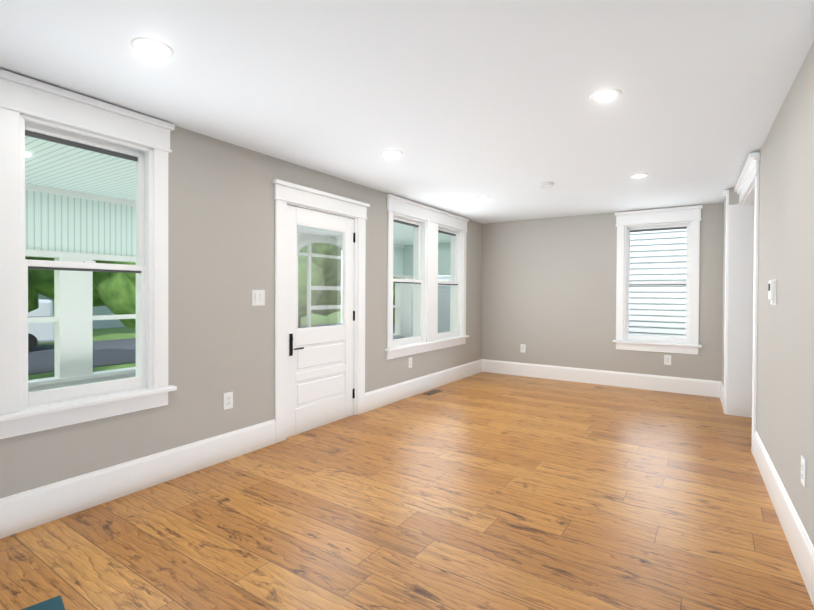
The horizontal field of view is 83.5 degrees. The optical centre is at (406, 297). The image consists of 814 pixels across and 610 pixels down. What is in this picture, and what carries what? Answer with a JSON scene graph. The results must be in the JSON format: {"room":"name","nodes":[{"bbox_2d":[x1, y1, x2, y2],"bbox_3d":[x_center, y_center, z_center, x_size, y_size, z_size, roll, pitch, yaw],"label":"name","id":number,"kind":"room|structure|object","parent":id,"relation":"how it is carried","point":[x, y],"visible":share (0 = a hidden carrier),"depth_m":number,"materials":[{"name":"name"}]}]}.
{"room":"empty living room","nodes":[
{"label":"empty living room","id":0,"kind":"room"},
{"bbox_2d":[0,126,482,497],"bbox_3d":[-0.932,0.025,4.207,0.180,2.370,7.930,1,1,33],"label":"wall","id":1,"kind":"structure","parent":0,"point":[221,251],"depth_m":3.36,"materials":[{"name":"paint"}]},
{"bbox_2d":[0,69,176,438],"bbox_3d":[-1.896,-0.214,2.703,0.282,1.855,0.944,1,1,33],"label":"window","id":2,"kind":"structure","parent":1,"relation":"in","point":[30,107],"depth_m":2.60,"materials":[{"name":"paint"}]},
{"bbox_2d":[223,391,232,409],"bbox_3d":[-1.339,0.775,3.420,0.010,0.126,0.080,1,1,33],"label":"electrical outlet","id":3,"kind":"object","parent":1,"relation":"attached to","point":[227,400],"visible":1,"depth_m":3.42,"materials":[{"name":"white plastic"}]},
{"bbox_2d":[25,136,450,391],"bbox_3d":[-1.889,0.055,5.231,2.539,2.480,10.200,1,1,33],"label":"porch","id":4,"kind":"object","parent":1,"relation":"attached to","point":[77,366],"depth_m":4.77,"materials":[{"name":"paint"}]},
{"bbox_2d":[0,359,481,538],"bbox_3d":[-0.904,1.111,4.088,0.016,0.200,7.750,1,1,33],"label":"baseboard","id":5,"kind":"structure","parent":1,"relation":"attached to","point":[26,510],"depth_m":2.93,"materials":[{"name":"paint"}]},
{"bbox_2d":[252,290,264,305],"bbox_3d":[-1.184,0.004,3.642,0.014,0.128,0.124,1,1,33],"label":"light switch","id":6,"kind":"object","parent":1,"relation":"attached to","point":[258,297],"visible":1,"depth_m":3.64,"materials":[{"name":"white plastic"}]},
{"bbox_2d":[286,205,354,435],"bbox_3d":[-0.791,0.198,4.302,0.106,1.995,0.932,1,1,33],"label":"entry door","id":7,"kind":"structure","parent":1,"relation":"in","point":[320,389],"depth_m":4.27,"materials":[{"name":"paint"}]},
{"bbox_2d":[272,179,369,442],"bbox_3d":[-0.832,0.118,4.321,0.235,2.183,1.248,1,1,33],"label":"door frame","id":8,"kind":"structure","parent":1,"relation":"attached to","point":[289,193],"depth_m":4.04,"materials":[{"name":"paint"}]},
{"bbox_2d":[408,357,411,367],"bbox_3d":[0.042,0.793,5.540,0.010,0.126,0.080,1,1,33],"label":"electrical outlet","id":9,"kind":"object","parent":1,"relation":"attached to","point":[410,362],"visible":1,"depth_m":5.53,"materials":[{"name":"white plastic"}]},
{"bbox_2d":[385,194,468,359],"bbox_3d":[0.255,-0.233,6.004,0.282,1.855,2.064,1,1,33],"label":"window","id":10,"kind":"structure","parent":1,"relation":"in","point":[428,223],"depth_m":5.90,"materials":[{"name":"paint"}]},
{"bbox_2d":[0,372,813,609],"bbox_3d":[1.439,1.298,2.493,6.170,0.120,8.100,1,1,34],"label":"floor","id":11,"kind":"structure","parent":0,"point":[487,491],"depth_m":2.50,"materials":[{"name":"brown wood"}]},
{"bbox_2d":[21,595,64,609],"bbox_3d":[-1.541,1.228,1.315,0.950,0.012,0.620,0,1,-44],"label":"mat","id":12,"kind":"object","parent":11,"relation":"on","point":[55,603],"visible":0.86,"depth_m":1.80,"materials":[{"name":"teal fabric"}]},
{"bbox_2d":[423,390,440,395],"bbox_3d":[0.320,1.199,5.752,0.120,0.006,0.320,1,1,34],"label":"floor vent","id":13,"kind":"object","parent":11,"relation":"in","point":[432,392],"visible":1,"depth_m":5.74,"materials":[{"name":"brown"}]},
{"bbox_2d":[0,0,813,223],"bbox_3d":[1.452,-1.192,2.470,6.170,0.120,8.100,1,1,34],"label":"ceiling","id":14,"kind":"structure","parent":0,"point":[461,105],"depth_m":2.42,"materials":[{"name":"paint"}]},
{"bbox_2d":[131,37,172,57],"bbox_3d":[-1.164,-1.138,2.087,0.170,0.007,0.170,1,1,34],"label":"recessed light","id":15,"kind":"object","parent":14,"relation":"in","point":[150,47],"visible":1,"depth_m":2.08,"materials":[{"name":"white plastic"}]},
{"bbox_2d":[381,150,402,156],"bbox_3d":[-0.119,-1.147,3.639,0.170,0.007,0.170,1,1,34],"label":"recessed light","id":16,"kind":"object","parent":14,"relation":"in","point":[392,153],"visible":1,"depth_m":3.64,"materials":[{"name":"white plastic"}]},
{"bbox_2d":[540,182,553,187],"bbox_3d":[1.412,-1.133,4.607,0.136,0.038,0.136,1,1,34],"label":"smoke detector","id":17,"kind":"object","parent":14,"relation":"attached to","point":[546,184],"visible":1,"depth_m":4.56,"materials":[{"name":"white plastic"}]},
{"bbox_2d":[589,89,621,101],"bbox_3d":[1.115,-1.131,2.562,0.170,0.007,0.170,1,1,34],"label":"recessed light","id":18,"kind":"object","parent":14,"relation":"in","point":[605,95],"visible":1,"depth_m":2.56,"materials":[{"name":"white plastic"}]},
{"bbox_2d":[629,174,648,178],"bbox_3d":[2.189,-1.141,4.300,0.170,0.007,0.170,1,1,34],"label":"recessed light","id":19,"kind":"object","parent":14,"relation":"in","point":[636,176],"visible":1,"depth_m":4.30,"materials":[{"name":"white plastic"}]},
{"bbox_2d":[482,203,722,380],"bbox_3d":[3.669,0.034,5.770,6.179,2.370,0.180,1,1,34],"label":"wall","id":20,"kind":"structure","parent":0,"point":[548,291],"depth_m":6.54,"materials":[{"name":"paint"}]},
{"bbox_2d":[520,344,525,352],"bbox_3d":[1.766,0.778,6.950,0.080,0.126,0.010,1,1,34],"label":"electrical outlet","id":21,"kind":"object","parent":20,"relation":"attached to","point":[522,348],"visible":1,"depth_m":6.95,"materials":[{"name":"white plastic"}]},
{"bbox_2d":[482,359,720,397],"bbox_3d":[2.558,1.108,6.411,3.282,0.200,0.016,1,1,34],"label":"baseboard","id":22,"kind":"structure","parent":20,"relation":"attached to","point":[701,387],"depth_m":6.25,"materials":[{"name":"paint"}]},
{"bbox_2d":[613,205,702,354],"bbox_3d":[3.292,-0.217,6.011,1.019,1.855,0.282,1,1,34],"label":"window","id":23,"kind":"structure","parent":20,"relation":"in","point":[688,218],"depth_m":5.92,"materials":[{"name":"paint"}]},
{"bbox_2d":[664,355,670,364],"bbox_3d":[3.355,0.807,5.873,0.080,0.126,0.010,1,1,34],"label":"electrical outlet","id":24,"kind":"object","parent":20,"relation":"attached to","point":[667,359],"visible":1,"depth_m":5.87,"materials":[{"name":"white plastic"}]},
{"bbox_2d":[721,187,738,386],"bbox_3d":[3.649,0.040,5.141,0.111,2.370,0.921,1,1,32],"label":"wall","id":25,"kind":"structure","parent":0,"point":[733,198],"depth_m":5.29,"materials":[{"name":"paint"}]},
{"bbox_2d":[720,382,723,410],"bbox_3d":[3.605,1.124,5.210,0.016,0.200,0.781,1,1,32],"label":"baseboard","id":26,"kind":"structure","parent":25,"relation":"attached to","point":[722,393],"depth_m":5.22,"materials":[{"name":"paint"}]},
{"bbox_2d":[756,41,813,545],"bbox_3d":[1.921,0.060,2.073,0.180,2.370,7.957,1,1,32],"label":"wall","id":27,"kind":"structure","parent":0,"point":[785,390],"depth_m":2.42,"materials":[{"name":"paint"}]},
{"bbox_2d":[722,152,759,455],"bbox_3d":[3.132,0.057,4.146,0.380,2.350,1.555,1,1,32],"label":"trim","id":28,"kind":"structure","parent":27,"relation":"attached to","point":[741,304],"depth_m":4.69,"materials":[{"name":"paint"}]},
{"bbox_2d":[768,279,776,305],"bbox_3d":[2.266,-0.030,2.830,0.032,0.160,0.100,1,1,32],"label":"thermostat","id":29,"kind":"object","parent":27,"relation":"attached to","point":[772,290],"visible":1,"depth_m":2.80,"materials":[{"name":"white plastic"}]},
{"bbox_2d":[754,431,813,605],"bbox_3d":[1.269,1.149,1.224,0.016,0.200,5.455,1,1,32],"label":"baseboard","id":30,"kind":"structure","parent":27,"relation":"attached to","point":[799,541],"depth_m":2.31,"materials":[{"name":"paint"}]},
{"bbox_2d":[801,455,805,487],"bbox_3d":[1.808,0.794,2.083,0.010,0.126,0.080,1,1,32],"label":"electrical outlet","id":31,"kind":"object","parent":27,"relation":"attached to","point":[803,471],"visible":0.98,"depth_m":2.07,"materials":[{"name":"white plastic"}]},
{"label":"outside","id":32,"kind":"structure","parent":0,"visible":0},
{"bbox_2d":[28,310,394,379],"bbox_3d":[-23.281,1.985,15.790,130.000,0.200,140.000,1,1,34],"label":"ground","id":33,"kind":"structure","parent":32,"point":[112,333],"depth_m":22.39,"materials":[{"name":"green plant"}]},
{"bbox_2d":[25,256,38,311],"bbox_3d":[-10.136,-0.595,9.462,4.733,5.480,3.900,1,1,34],"label":"tree","id":34,"kind":"object","parent":33,"relation":"on","point":[32,296],"depth_m":10.35,"materials":[{"name":"green plant"}]},
{"bbox_2d":[28,257,135,328],"bbox_3d":[-6.712,-0.826,11.829,5.675,5.869,5.470,1,1,34],"label":"tree","id":35,"kind":"object","parent":33,"relation":"on","point":[108,282],"depth_m":10.45,"materials":[{"name":"green plant"}]},
{"bbox_2d":[38,293,126,328],"bbox_3d":[-22.472,-2.571,27.599,9.600,8.700,10.300,1,1,34],"label":"house","id":36,"kind":"structure","parent":33,"relation":"on","point":[98,310],"depth_m":26.60,"materials":[{"name":"white"}]},
{"bbox_2d":[28,323,394,374],"bbox_3d":[-15.211,2.018,10.319,7.500,0.120,140.000,1,1,34],"label":"street","id":37,"kind":"structure","parent":33,"relation":"on","point":[113,352],"depth_m":15.39,"materials":[{"name":"grey asphalt"}]},
{"bbox_2d":[28,299,53,350],"bbox_3d":[-14.765,0.994,15.326,1.860,1.820,4.400,1,1,34],"label":"car","id":38,"kind":"object","parent":37,"relation":"on","point":[39,333],"depth_m":16.30,"materials":[{"name":"white paint"}]},
{"bbox_2d":[298,243,341,327],"bbox_3d":[-3.713,-1.018,15.187,4.907,6.021,5.602,1,1,34],"label":"tree","id":39,"kind":"object","parent":33,"relation":"on","point":[330,281],"depth_m":13.45,"materials":[{"name":"green plant"}]},
{"bbox_2d":[312,277,394,323],"bbox_3d":[-1.792,-0.932,19.091,5.861,5.796,5.353,1,1,34],"label":"tree","id":40,"kind":"object","parent":33,"relation":"on","point":[322,312],"depth_m":18.21,"materials":[{"name":"green plant"}]},
{"bbox_2d":[438,229,686,336],"bbox_3d":[6.100,-0.997,9.178,12.000,6.195,4.400,1,1,34],"label":"siding","id":41,"kind":"object","parent":33,"relation":"on","point":[651,269],"depth_m":8.13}
]}

